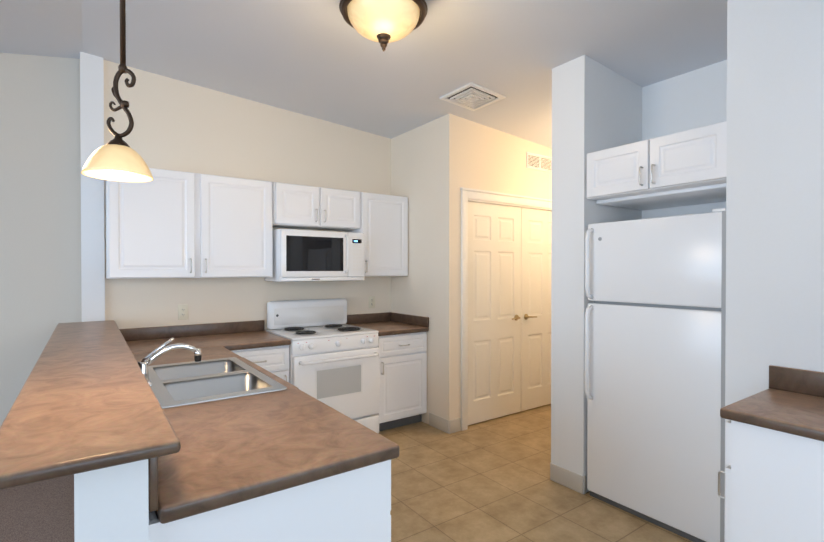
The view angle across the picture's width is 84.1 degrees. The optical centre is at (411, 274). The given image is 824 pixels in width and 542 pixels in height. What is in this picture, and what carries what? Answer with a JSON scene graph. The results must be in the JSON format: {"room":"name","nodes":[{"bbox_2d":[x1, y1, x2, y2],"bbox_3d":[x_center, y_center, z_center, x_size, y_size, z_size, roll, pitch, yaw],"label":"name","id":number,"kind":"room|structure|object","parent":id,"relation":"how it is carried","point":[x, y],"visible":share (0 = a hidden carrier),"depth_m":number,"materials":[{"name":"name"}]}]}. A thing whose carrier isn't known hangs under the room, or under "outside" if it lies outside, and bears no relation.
{"room":"kitchen","nodes":[
{"label":"kitchen","id":0,"kind":"room"},
{"bbox_2d":[0,474,73,541],"bbox_3d":[-1.930,1.484,-1.283,4.596,0.112,8.500,0,1,-35],"label":"floor carpet","id":1,"kind":"object","parent":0,"point":[41,511],"depth_m":2.69,"materials":[{"name":"carpet"}]},
{"bbox_2d":[0,53,81,426],"bbox_3d":[-4.316,-0.213,2.068,4.600,3.250,0.150,0,1,-35],"label":"wall","id":2,"kind":"structure","parent":0,"point":[40,221],"depth_m":3.18,"materials":[{"name":"paint"}]},
{"bbox_2d":[80,52,104,321],"bbox_3d":[-2.316,-0.223,3.316,0.137,3.250,0.130,0,1,-35],"label":"wall","id":3,"kind":"structure","parent":0,"point":[92,189],"depth_m":3.26,"materials":[{"name":"white paint"}]},
{"bbox_2d":[74,459,148,541],"bbox_3d":[-1.449,0.893,2.119,0.130,1.038,2.840,0,1,-35],"label":"wall","id":4,"kind":"structure","parent":0,"point":[111,504],"depth_m":0.96,"materials":[{"name":"white paint"}]},
{"bbox_2d":[0,320,180,489],"bbox_3d":[-1.466,0.358,2.062,0.330,0.028,2.903,0,1,-35],"label":"bar","id":5,"kind":"object","parent":4,"relation":"on","point":[86,400],"visible":1,"depth_m":1.15,"materials":[{"name":"brown laminate"}]},
{"bbox_2d":[103,60,390,330],"bbox_3d":[-1.351,-0.230,4.111,2.600,3.250,0.250,0,1,-35],"label":"wall","id":6,"kind":"structure","parent":0,"point":[179,125],"depth_m":3.83,"materials":[{"name":"paint"}]},
{"bbox_2d":[178,304,187,319],"bbox_3d":[-1.816,0.299,3.626,0.072,0.120,0.009,0,1,-35],"label":"electrical outlet","id":7,"kind":"object","parent":6,"relation":"attached to","point":[182,312],"visible":1,"depth_m":3.62,"materials":[{"name":"beige plastic"}]},
{"bbox_2d":[105,168,272,278],"bbox_3d":[-1.669,-0.365,3.508,1.125,0.780,0.360,0,1,-35],"label":"upper cabinet","id":8,"kind":"object","parent":6,"relation":"attached to","point":[164,223],"visible":0.98,"depth_m":3.35,"materials":[{"name":"white wood"}]},
{"bbox_2d":[272,182,359,230],"bbox_3d":[-0.874,-0.588,4.070,0.803,0.343,0.360,0,1,-35],"label":"upper cabinet","id":9,"kind":"object","parent":6,"relation":"attached to","point":[295,206],"visible":0.98,"depth_m":3.93,"materials":[{"name":"white wood"}]},
{"bbox_2d":[265,229,363,281],"bbox_3d":[-0.842,-0.157,4.028,0.770,0.431,0.467,0,1,-35],"label":"microwave","id":10,"kind":"object","parent":9,"relation":"attached to","point":[306,255],"visible":1,"depth_m":3.83,"materials":[{"name":"white plastic"},{"name":"black glass"}]},
{"bbox_2d":[369,296,374,307],"bbox_3d":[-0.406,0.281,4.627,0.072,0.120,0.009,0,1,-35],"label":"electrical outlet","id":11,"kind":"object","parent":6,"relation":"attached to","point":[371,301],"visible":1,"depth_m":4.62,"materials":[{"name":"beige plastic"}]},
{"bbox_2d":[346,192,407,275],"bbox_3d":[-0.330,-0.373,4.458,0.524,0.780,0.360,0,1,-35],"label":"upper cabinet","id":12,"kind":"object","parent":6,"relation":"attached to","point":[384,223],"visible":0.88,"depth_m":4.33,"materials":[{"name":"white wood"}]},
{"bbox_2d":[0,0,726,148],"bbox_3d":[0.845,-1.399,0.662,11.400,0.592,8.500,0,1,-35],"label":"ceiling","id":13,"kind":"structure","parent":0,"point":[321,59],"depth_m":2.95,"materials":[{"name":"paint"}]},
{"bbox_2d":[81,0,153,181],"bbox_3d":[-0.796,-0.904,1.235,0.166,1.277,0.166,0,1,-35],"label":"pendant light","id":14,"kind":"object","parent":13,"relation":"hanging from","point":[117,158],"visible":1,"depth_m":1.23,"materials":[{"name":"beige glass"}]},
{"bbox_2d":[339,0,427,51],"bbox_3d":[-0.146,-1.311,2.352,0.452,0.329,0.452,0,1,-35],"label":"ceiling light fixture","id":15,"kind":"object","parent":13,"relation":"attached to","point":[383,23],"visible":1,"depth_m":2.27,"materials":[{"name":"beige glass"}]},
{"bbox_2d":[440,82,505,110],"bbox_3d":[0.477,-1.398,3.615,0.370,0.039,0.370,0,1,-35],"label":"ceiling vent","id":16,"kind":"object","parent":13,"relation":"in","point":[471,96],"visible":1,"depth_m":3.58,"materials":[{"name":"white"}]},
{"bbox_2d":[391,113,466,423],"bbox_3d":[0.065,-0.233,4.540,0.205,3.250,1.190,0,1,-35],"label":"wall pier","id":17,"kind":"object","parent":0,"point":[429,170],"visible":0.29,"depth_m":4.15,"materials":[{"name":"paint"}]},
{"bbox_2d":[467,120,551,208],"bbox_3d":[1.076,-1.272,4.605,1.530,1.175,0.140,0,1,-35],"label":"wall","id":18,"kind":"structure","parent":0,"point":[496,160],"depth_m":4.38,"materials":[{"name":"paint"}]},
{"bbox_2d":[468,201,520,424],"bbox_3d":[0.794,0.356,4.364,0.751,2.051,0.088,0,1,-35],"label":"closet door","id":19,"kind":"structure","parent":18,"relation":"in","point":[494,310],"depth_m":4.37,"materials":[{"name":"white paint"}]},
{"bbox_2d":[460,187,551,430],"bbox_3d":[1.096,0.308,4.590,1.690,2.167,0.130,0,1,-35],"label":"door frame","id":20,"kind":"structure","parent":18,"relation":"attached to","point":[479,196],"depth_m":4.09,"materials":[{"name":"white paint"}]},
{"bbox_2d":[521,207,551,410],"bbox_3d":[1.409,0.352,4.801,0.751,2.051,0.088,0,1,-35],"label":"closet door","id":21,"kind":"structure","parent":18,"relation":"in","point":[536,233],"depth_m":4.72,"materials":[{"name":"white paint"}]},
{"bbox_2d":[526,152,551,172],"bbox_3d":[1.308,-1.145,4.677,0.400,0.160,0.011,0,1,-35],"label":"air vent","id":22,"kind":"object","parent":18,"relation":"in","point":[538,162],"visible":0.88,"depth_m":4.67,"materials":[{"name":"white metal"}]},
{"bbox_2d":[378,404,692,541],"bbox_3d":[2.718,1.463,2.016,6.804,0.100,8.500,0,1,-35],"label":"floor","id":23,"kind":"structure","parent":0,"point":[487,481],"depth_m":2.92,"materials":[{"name":"tile"}]},
{"bbox_2d":[232,345,288,381],"bbox_3d":[-1.296,0.969,3.593,0.478,0.862,0.669,0,1,-35],"label":"base cabinet","id":24,"kind":"object","parent":23,"relation":"on","point":[274,360],"visible":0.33,"depth_m":3.41,"materials":[{"name":"white wood"}]},
{"bbox_2d":[223,320,290,345],"bbox_3d":[-1.302,0.469,3.588,0.490,0.133,0.662,0,1,-35],"label":"countertop","id":25,"kind":"structure","parent":24,"relation":"on","point":[257,328],"depth_m":3.86,"materials":[{"name":"brown laminate"}]},
{"bbox_2d":[149,460,390,541],"bbox_3d":[-0.530,0.986,1.511,0.662,0.862,0.733,0,1,-35],"label":"base cabinet","id":26,"kind":"object","parent":23,"relation":"on","point":[352,506],"visible":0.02,"depth_m":1.22,"materials":[{"name":"white wood"}]},
{"bbox_2d":[119,323,398,523],"bbox_3d":[-1.133,0.459,2.356,0.660,0.172,2.869,0,1,-35],"label":"countertop","id":27,"kind":"structure","parent":26,"relation":"on","point":[235,450],"depth_m":1.40,"materials":[{"name":"brown laminate"}]},
{"bbox_2d":[138,337,201,386],"bbox_3d":[-1.144,0.396,2.160,0.279,0.203,0.210,0,1,-35],"label":"faucet","id":28,"kind":"object","parent":27,"relation":"on","point":[155,381],"depth_m":2.14,"materials":[{"name":"silver metal"}]},
{"bbox_2d":[138,337,286,408],"bbox_3d":[-1.030,0.479,2.217,0.559,0.369,0.894,0,1,-35],"label":"sink","id":29,"kind":"object","parent":27,"relation":"in","point":[198,380],"visible":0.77,"depth_m":2.22,"materials":[{"name":"silver metal"}]},
{"bbox_2d":[266,298,378,432],"bbox_3d":[-0.754,0.814,3.910,0.768,1.165,0.723,0,1,-35],"label":"stove","id":30,"kind":"object","parent":23,"relation":"on","point":[333,360],"visible":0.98,"depth_m":3.76,"materials":[{"name":"white metal"}]},
{"bbox_2d":[377,332,426,430],"bbox_3d":[-0.247,0.962,4.337,0.541,0.862,0.669,0,1,-35],"label":"base cabinet","id":31,"kind":"object","parent":23,"relation":"on","point":[402,379],"visible":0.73,"depth_m":4.10,"materials":[{"name":"white wood"}]},
{"bbox_2d":[346,312,428,335],"bbox_3d":[-0.253,0.462,4.340,0.545,0.133,0.652,0,1,-35],"label":"countertop","id":32,"kind":"structure","parent":31,"relation":"on","point":[387,323],"depth_m":4.45,"materials":[{"name":"brown laminate"}]},
{"bbox_2d":[429,413,451,433],"bbox_3d":[0.245,1.338,4.117,0.011,0.115,0.288,0,1,-35],"label":"baseboard","id":33,"kind":"structure","parent":23,"relation":"on","point":[442,424],"depth_m":4.09,"materials":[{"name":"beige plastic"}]},
{"bbox_2d":[585,208,725,541],"bbox_3d":[1.590,0.535,2.763,0.752,1.743,0.780,0,1,-35],"label":"refrigerator","id":34,"kind":"object","parent":23,"relation":"on","point":[655,319],"visible":0.67,"depth_m":2.53,"materials":[{"name":"white metal"}]},
{"bbox_2d":[718,420,823,541],"bbox_3d":[1.580,0.984,1.667,0.510,0.862,0.665,0,1,-35],"label":"base cabinet","id":35,"kind":"object","parent":23,"relation":"on","point":[774,485],"visible":0.96,"depth_m":1.64,"materials":[{"name":"white wood"}]},
{"bbox_2d":[720,365,823,441],"bbox_3d":[1.579,0.481,1.645,0.537,0.140,0.637,0,1,-35],"label":"countertop","id":36,"kind":"structure","parent":35,"relation":"on","point":[790,400],"depth_m":1.76,"materials":[{"name":"brown laminate"}]},
{"bbox_2d":[551,55,641,492],"bbox_3d":[2.735,-0.231,4.228,4.200,3.250,0.250,0,1,-35],"label":"wall","id":37,"kind":"structure","parent":0,"point":[596,106],"depth_m":3.01,"materials":[{"name":"white paint"}]},
{"bbox_2d":[550,462,573,480],"bbox_3d":[2.577,1.336,4.285,4.008,0.115,0.011,0,1,-35],"label":"baseboard","id":38,"kind":"structure","parent":37,"relation":"attached to","point":[556,472],"depth_m":3.07,"materials":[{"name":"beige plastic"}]},
{"bbox_2d":[642,60,726,218],"bbox_3d":[1.965,-0.221,3.025,0.150,3.250,0.820,0,1,-35],"label":"wall","id":39,"kind":"structure","parent":0,"point":[697,98],"depth_m":3.07,"materials":[{"name":"white paint"}]},
{"bbox_2d":[587,121,726,210],"bbox_3d":[1.601,-0.613,2.764,0.734,0.312,0.804,0,1,-35],"label":"upper cabinet","id":40,"kind":"object","parent":39,"relation":"attached to","point":[684,168],"visible":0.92,"depth_m":2.57,"materials":[{"name":"white wood"}]},
{"bbox_2d":[724,0,823,541],"bbox_3d":[2.125,-0.213,2.133,0.920,3.250,0.820,0,1,-35],"label":"wall block","id":41,"kind":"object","parent":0,"point":[775,203],"visible":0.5,"depth_m":2.05,"materials":[{"name":"white paint"}]}
]}

